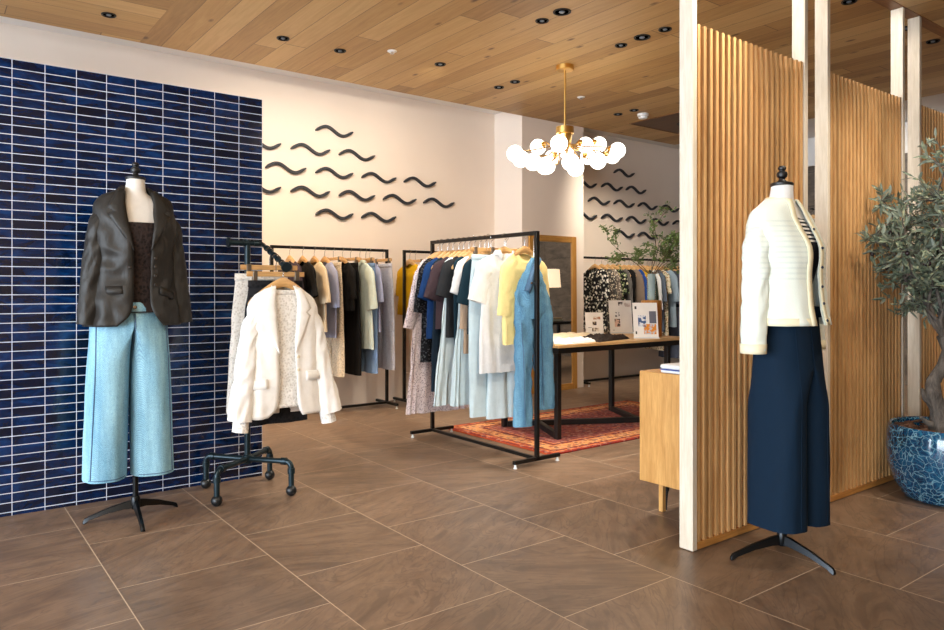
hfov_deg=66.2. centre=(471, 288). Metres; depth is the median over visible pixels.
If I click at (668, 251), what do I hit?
leafy branches
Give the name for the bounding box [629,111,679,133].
ceiling hatch
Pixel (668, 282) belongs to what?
dress
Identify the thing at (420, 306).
blouse
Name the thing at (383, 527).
floor
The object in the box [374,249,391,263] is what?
hanger
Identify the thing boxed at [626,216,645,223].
wave
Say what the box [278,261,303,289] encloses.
shirt
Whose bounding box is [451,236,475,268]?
clothes hanger
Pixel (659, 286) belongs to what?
shirt
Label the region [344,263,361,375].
dress
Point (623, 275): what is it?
dress
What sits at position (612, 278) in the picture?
dress
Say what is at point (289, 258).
clothes hanger
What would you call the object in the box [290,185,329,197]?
wave
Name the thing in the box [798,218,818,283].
striped shirt
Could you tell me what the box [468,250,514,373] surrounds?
shirt
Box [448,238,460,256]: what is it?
clothes hanger
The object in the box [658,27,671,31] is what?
recessed light
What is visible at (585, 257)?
rack
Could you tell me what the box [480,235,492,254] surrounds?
clothes hanger
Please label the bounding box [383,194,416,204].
wave
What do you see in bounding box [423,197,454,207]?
wave
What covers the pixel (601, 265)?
clothes hanger
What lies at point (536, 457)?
rack
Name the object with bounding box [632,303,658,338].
display card
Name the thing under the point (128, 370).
jeans
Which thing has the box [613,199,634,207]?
wave
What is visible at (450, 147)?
wall
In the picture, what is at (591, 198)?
wave
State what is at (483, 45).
ceiling
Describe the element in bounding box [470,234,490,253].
hanger
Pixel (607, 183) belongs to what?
wave
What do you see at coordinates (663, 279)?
blouse
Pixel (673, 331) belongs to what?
dress
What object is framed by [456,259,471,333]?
t-shirt
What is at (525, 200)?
pillar
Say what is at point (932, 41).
recessed light
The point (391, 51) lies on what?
sprinkler
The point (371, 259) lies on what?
hanger
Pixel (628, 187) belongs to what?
wave
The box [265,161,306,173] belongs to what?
wave
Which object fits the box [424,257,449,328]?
t-shirt
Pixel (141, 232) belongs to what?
camisole
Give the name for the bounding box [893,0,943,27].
ceiling
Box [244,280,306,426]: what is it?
skirt
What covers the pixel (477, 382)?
dress
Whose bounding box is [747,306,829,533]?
trousers
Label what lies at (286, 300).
knit top
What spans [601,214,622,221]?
wave
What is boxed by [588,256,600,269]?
clothes hanger
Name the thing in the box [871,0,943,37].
trim
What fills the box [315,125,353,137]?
wave
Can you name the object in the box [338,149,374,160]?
wave
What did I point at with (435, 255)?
clothes hanger
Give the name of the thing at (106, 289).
blazer
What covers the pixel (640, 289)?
shirt
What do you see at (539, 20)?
recessed light
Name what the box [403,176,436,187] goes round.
wave
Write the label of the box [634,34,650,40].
recessed light
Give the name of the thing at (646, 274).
cardigan
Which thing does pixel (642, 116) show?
smoke detector
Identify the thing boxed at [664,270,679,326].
shirt
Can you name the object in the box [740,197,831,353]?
cardigan
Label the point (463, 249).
clothes hanger
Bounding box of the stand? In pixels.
[201,237,296,506]
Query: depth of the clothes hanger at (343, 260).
6.78 m
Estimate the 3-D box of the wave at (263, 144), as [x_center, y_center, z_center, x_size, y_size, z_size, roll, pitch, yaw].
[-1.938,-1.335,6.618,0.402,0.101,0.028,0,0,-37]
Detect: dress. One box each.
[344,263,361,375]
[403,259,468,414]
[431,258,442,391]
[433,257,453,405]
[450,256,468,406]
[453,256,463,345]
[468,254,488,417]
[513,258,554,427]
[584,268,609,329]
[602,268,617,331]
[616,269,628,299]
[628,269,635,331]
[644,270,671,350]
[658,270,679,358]
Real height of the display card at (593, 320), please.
0.200 m
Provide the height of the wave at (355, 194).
0.101 m
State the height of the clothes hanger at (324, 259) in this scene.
0.245 m
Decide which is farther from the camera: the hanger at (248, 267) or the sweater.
the sweater
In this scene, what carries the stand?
on the floor
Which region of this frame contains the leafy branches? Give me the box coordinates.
[599,201,679,297]
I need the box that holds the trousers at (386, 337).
[377,263,394,369]
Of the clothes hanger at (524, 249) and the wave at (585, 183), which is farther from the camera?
the wave at (585, 183)
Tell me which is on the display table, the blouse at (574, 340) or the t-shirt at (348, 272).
the blouse at (574, 340)
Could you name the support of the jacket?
hanging from the clothes hanger
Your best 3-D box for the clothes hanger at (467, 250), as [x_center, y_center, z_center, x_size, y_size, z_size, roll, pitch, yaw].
[-0.027,-0.263,5.335,0.376,0.245,0.034,0,0,-35]
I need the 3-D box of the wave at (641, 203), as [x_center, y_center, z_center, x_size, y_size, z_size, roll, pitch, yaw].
[2.405,-1.133,9.908,0.402,0.101,0.028,0,0,-37]
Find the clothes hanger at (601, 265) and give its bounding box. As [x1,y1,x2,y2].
[599,257,614,274]
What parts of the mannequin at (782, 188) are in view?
leg, leg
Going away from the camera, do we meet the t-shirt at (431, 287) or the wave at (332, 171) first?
the t-shirt at (431, 287)
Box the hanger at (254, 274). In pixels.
[246,254,303,280]
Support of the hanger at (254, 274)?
hanging from the stand
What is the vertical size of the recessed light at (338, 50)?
0.013 m
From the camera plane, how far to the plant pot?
3.84 m
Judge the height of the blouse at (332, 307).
0.703 m
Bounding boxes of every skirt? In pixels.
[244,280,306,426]
[486,371,514,418]
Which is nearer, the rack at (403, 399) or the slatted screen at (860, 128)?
the slatted screen at (860, 128)
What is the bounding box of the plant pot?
[885,416,943,506]
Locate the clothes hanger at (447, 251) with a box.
[437,239,449,257]
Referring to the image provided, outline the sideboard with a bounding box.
[640,368,679,511]
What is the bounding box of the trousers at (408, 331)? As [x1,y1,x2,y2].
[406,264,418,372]
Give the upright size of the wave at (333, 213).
0.101 m
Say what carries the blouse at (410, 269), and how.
hanging from the clothes hanger at (409, 261)
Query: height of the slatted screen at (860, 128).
2.868 m
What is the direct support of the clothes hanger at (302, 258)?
hanging from the rack at (379, 401)
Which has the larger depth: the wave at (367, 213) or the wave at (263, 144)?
the wave at (367, 213)
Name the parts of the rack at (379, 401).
post, rail, post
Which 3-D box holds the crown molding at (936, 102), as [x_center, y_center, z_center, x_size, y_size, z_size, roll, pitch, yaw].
[-1.093,-2.050,4.755,16.000,0.100,5.100,0,0,-37]
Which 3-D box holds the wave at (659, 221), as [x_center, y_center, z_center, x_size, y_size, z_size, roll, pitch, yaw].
[2.604,-0.931,10.059,0.402,0.101,0.028,0,0,-37]
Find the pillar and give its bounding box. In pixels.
[494,112,583,387]
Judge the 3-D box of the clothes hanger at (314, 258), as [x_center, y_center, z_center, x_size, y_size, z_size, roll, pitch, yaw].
[-1.440,-0.271,6.638,0.034,0.245,0.376,0,0,-40]
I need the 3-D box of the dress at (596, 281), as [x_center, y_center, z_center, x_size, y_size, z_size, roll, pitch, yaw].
[1.500,0.120,8.840,0.071,0.761,0.516,0,0,-34]
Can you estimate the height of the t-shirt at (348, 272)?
0.461 m
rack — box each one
[270,245,398,408]
[393,250,435,401]
[410,231,559,468]
[584,256,679,386]
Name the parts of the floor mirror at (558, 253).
rail, cross rail, cross rail, rail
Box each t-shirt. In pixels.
[341,262,356,310]
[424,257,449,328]
[435,256,457,337]
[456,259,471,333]
[497,253,549,344]
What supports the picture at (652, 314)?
on the display card at (645, 317)
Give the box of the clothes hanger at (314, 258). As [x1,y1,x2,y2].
[309,246,319,263]
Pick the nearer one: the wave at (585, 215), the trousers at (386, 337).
the trousers at (386, 337)
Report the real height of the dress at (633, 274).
0.803 m
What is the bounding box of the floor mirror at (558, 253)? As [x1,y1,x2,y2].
[528,235,576,393]
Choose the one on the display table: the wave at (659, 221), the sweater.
the sweater
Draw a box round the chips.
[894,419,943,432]
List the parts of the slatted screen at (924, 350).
post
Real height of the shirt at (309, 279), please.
0.682 m
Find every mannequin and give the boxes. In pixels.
[83,162,177,531]
[730,165,835,574]
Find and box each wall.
[0,22,679,405]
[808,153,907,384]
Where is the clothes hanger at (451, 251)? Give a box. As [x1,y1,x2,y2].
[431,238,454,268]
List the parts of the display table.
leg, leg, leg, apron frame, leg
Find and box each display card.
[585,312,603,333]
[608,300,633,333]
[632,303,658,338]
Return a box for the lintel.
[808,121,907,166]
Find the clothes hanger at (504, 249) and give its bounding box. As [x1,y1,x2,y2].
[493,233,511,253]
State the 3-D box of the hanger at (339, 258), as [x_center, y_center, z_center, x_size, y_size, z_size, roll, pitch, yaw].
[-1.293,-0.311,6.749,0.022,0.164,0.330,0,0,-37]
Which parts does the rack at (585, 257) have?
rail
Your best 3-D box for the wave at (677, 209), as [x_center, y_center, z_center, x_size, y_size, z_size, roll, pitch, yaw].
[2.791,-1.133,10.201,0.402,0.101,0.028,0,0,-37]
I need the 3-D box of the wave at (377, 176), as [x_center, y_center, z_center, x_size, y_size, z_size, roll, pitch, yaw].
[-0.945,-1.133,7.370,0.402,0.101,0.028,0,0,-37]
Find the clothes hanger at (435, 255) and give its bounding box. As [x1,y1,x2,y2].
[430,239,443,258]
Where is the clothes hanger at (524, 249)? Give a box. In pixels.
[513,237,533,256]
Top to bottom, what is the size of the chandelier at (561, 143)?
0.986 m
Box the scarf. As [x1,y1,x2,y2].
[583,332,629,341]
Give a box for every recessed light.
[101,12,115,17]
[277,36,289,40]
[334,48,345,52]
[435,62,445,66]
[510,80,519,83]
[535,18,548,23]
[553,8,570,15]
[615,43,626,47]
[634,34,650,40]
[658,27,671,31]
[841,0,856,4]
[926,39,939,43]
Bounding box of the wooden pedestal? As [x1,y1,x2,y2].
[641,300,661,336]
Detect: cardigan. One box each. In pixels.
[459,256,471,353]
[642,270,653,299]
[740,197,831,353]
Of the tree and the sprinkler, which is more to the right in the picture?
the tree
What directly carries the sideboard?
on the floor
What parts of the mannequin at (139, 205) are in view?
leg, leg, leg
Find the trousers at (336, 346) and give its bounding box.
[326,262,344,376]
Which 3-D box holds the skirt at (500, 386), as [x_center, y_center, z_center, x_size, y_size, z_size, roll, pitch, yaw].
[0.244,0.331,5.101,0.337,1.139,0.066,0,0,-35]
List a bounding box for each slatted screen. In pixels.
[680,0,807,551]
[815,0,904,501]
[908,16,943,415]
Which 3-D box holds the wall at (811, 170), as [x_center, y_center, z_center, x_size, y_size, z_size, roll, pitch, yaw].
[6.809,-0.240,6.702,0.150,2.780,10.460,0,0,-37]
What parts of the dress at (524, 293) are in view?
leg, leg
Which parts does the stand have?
leg, leg, leg, leg, sloping arm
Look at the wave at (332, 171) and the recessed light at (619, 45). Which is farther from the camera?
the wave at (332, 171)
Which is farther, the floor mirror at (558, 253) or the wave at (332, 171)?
the floor mirror at (558, 253)
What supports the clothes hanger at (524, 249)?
hanging from the rack at (536, 457)
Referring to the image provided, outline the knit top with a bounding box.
[232,290,335,433]
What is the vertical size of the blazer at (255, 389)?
0.734 m
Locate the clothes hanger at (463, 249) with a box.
[452,237,465,257]
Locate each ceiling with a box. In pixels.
[0,0,943,144]
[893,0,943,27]
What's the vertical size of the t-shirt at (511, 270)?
0.622 m
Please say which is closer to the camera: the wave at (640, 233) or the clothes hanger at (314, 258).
the clothes hanger at (314, 258)
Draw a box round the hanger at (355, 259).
[345,248,358,262]
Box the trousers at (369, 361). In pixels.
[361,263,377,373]
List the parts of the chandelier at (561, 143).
globe, globe, globe, globe, arm, globe, globe, globe, rod, globe, globe, globe, arm, globe, globe, arm, arm, globe, globe, globe, globe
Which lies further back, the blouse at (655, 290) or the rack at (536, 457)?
the blouse at (655, 290)
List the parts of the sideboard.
leg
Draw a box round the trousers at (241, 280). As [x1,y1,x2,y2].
[226,273,287,413]
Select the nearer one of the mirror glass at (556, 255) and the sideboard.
the sideboard
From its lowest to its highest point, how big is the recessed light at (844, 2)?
0.013 m
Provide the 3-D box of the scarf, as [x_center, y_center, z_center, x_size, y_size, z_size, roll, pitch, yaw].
[1.079,0.384,5.898,0.205,0.060,0.530,0,0,39]
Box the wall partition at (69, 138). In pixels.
[0,57,261,516]
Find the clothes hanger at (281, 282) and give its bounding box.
[248,261,305,303]
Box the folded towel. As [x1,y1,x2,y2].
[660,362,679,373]
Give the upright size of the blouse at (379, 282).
0.662 m
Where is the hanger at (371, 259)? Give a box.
[362,248,374,262]
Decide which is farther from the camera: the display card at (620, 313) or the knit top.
the display card at (620, 313)
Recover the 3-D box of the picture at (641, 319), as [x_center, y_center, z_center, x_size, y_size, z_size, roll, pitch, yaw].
[1.432,0.271,6.098,0.067,0.096,0.021,0,0,0]
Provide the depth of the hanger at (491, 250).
5.02 m
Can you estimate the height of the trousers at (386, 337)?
1.019 m
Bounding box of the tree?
[855,127,943,432]
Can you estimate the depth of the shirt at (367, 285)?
6.78 m
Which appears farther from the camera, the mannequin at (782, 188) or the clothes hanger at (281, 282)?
the clothes hanger at (281, 282)
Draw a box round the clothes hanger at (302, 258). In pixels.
[297,246,307,264]
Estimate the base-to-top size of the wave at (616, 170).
0.101 m
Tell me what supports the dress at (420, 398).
hanging from the clothes hanger
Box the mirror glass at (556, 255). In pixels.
[540,241,571,383]
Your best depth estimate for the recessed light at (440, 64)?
6.09 m
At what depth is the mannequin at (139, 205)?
3.58 m
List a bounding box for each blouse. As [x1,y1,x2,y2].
[311,262,330,331]
[322,262,339,337]
[375,263,383,331]
[396,264,417,314]
[413,258,431,361]
[553,336,595,344]
[604,269,621,332]
[647,270,658,299]
[657,270,666,331]
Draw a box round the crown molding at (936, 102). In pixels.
[0,16,943,148]
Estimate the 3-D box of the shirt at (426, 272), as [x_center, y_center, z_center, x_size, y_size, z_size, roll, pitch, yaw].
[-0.186,0.064,5.525,0.566,0.624,0.066,0,0,-40]
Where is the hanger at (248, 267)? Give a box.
[240,248,296,271]
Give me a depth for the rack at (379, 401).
6.92 m
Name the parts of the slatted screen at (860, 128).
post, rail, post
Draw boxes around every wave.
[262,143,280,149]
[262,187,280,193]
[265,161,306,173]
[290,143,329,155]
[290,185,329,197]
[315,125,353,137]
[315,167,353,178]
[315,208,352,219]
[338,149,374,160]
[338,190,374,200]
[361,172,395,183]
[361,212,395,222]
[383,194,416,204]
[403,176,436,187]
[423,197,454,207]
[584,181,596,187]
[584,213,596,219]
[588,197,609,205]
[601,182,622,190]
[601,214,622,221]
[613,169,634,177]
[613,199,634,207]
[613,230,634,237]
[625,186,645,193]
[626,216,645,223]
[637,202,657,209]
[637,232,657,239]
[649,218,668,225]
[662,205,679,212]
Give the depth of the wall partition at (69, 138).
3.88 m
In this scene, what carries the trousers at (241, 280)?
on the stand
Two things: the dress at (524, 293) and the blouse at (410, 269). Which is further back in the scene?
the blouse at (410, 269)
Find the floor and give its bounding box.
[0,374,943,629]
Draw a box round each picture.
[615,319,619,326]
[638,316,645,326]
[644,324,656,333]
[649,311,655,322]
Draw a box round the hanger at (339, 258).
[327,249,341,261]
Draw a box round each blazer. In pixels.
[76,185,192,326]
[227,285,341,422]
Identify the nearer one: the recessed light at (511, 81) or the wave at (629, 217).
the recessed light at (511, 81)
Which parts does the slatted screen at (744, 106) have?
post, rail, post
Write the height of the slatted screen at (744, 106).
2.868 m
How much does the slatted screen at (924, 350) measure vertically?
2.868 m
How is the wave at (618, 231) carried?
attached to the wall at (450, 147)
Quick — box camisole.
[129,222,153,312]
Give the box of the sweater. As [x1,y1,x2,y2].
[553,332,593,337]
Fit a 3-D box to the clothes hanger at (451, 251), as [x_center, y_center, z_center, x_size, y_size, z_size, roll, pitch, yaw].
[-0.148,-0.263,5.494,0.376,0.245,0.034,0,0,-37]
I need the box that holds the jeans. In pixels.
[82,302,173,483]
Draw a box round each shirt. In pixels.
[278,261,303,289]
[298,261,317,297]
[354,260,377,349]
[417,257,437,338]
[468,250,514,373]
[633,269,644,302]
[638,269,647,299]
[652,270,662,309]
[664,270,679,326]
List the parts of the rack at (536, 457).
post, rail, post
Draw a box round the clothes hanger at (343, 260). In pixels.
[341,247,347,263]
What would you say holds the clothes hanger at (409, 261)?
hanging from the rack at (403, 399)
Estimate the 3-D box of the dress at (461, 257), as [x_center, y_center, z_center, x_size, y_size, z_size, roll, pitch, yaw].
[0.021,0.248,5.285,0.387,0.993,0.070,0,0,-37]
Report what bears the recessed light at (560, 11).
in the ceiling at (483, 45)
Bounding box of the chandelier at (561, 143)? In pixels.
[507,63,625,175]
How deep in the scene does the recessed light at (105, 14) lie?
5.00 m
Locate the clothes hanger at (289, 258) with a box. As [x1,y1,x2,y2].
[285,245,294,262]
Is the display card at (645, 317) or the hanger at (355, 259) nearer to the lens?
the display card at (645, 317)
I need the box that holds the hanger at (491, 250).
[487,239,518,254]
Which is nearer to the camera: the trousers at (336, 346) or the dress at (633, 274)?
the trousers at (336, 346)
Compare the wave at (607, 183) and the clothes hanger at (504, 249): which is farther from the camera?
the wave at (607, 183)
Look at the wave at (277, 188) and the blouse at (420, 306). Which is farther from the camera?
the wave at (277, 188)
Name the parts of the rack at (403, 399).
post, rail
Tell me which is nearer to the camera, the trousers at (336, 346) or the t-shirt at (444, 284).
the t-shirt at (444, 284)
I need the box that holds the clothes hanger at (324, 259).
[320,247,329,262]
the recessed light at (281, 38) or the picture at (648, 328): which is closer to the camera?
the recessed light at (281, 38)
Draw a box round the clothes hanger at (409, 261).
[406,250,414,266]
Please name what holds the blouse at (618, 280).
hanging from the clothes hanger
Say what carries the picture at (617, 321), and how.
attached to the display card at (620, 313)
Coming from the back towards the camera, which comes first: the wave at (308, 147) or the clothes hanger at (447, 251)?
the wave at (308, 147)
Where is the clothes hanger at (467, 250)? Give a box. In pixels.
[458,237,469,256]
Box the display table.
[501,332,679,439]
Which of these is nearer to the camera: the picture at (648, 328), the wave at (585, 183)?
the picture at (648, 328)
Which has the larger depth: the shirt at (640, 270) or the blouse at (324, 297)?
the shirt at (640, 270)
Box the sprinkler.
[387,49,396,53]
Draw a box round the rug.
[448,400,639,454]
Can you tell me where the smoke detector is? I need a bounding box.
[637,113,648,119]
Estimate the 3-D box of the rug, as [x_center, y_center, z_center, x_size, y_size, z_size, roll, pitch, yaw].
[1.072,1.144,6.200,2.351,0.012,1.270,0,0,-38]
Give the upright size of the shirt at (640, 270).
0.711 m
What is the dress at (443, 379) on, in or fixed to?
hanging from the clothes hanger at (463, 249)
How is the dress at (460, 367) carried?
hanging from the clothes hanger
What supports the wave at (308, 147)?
attached to the wall at (450, 147)

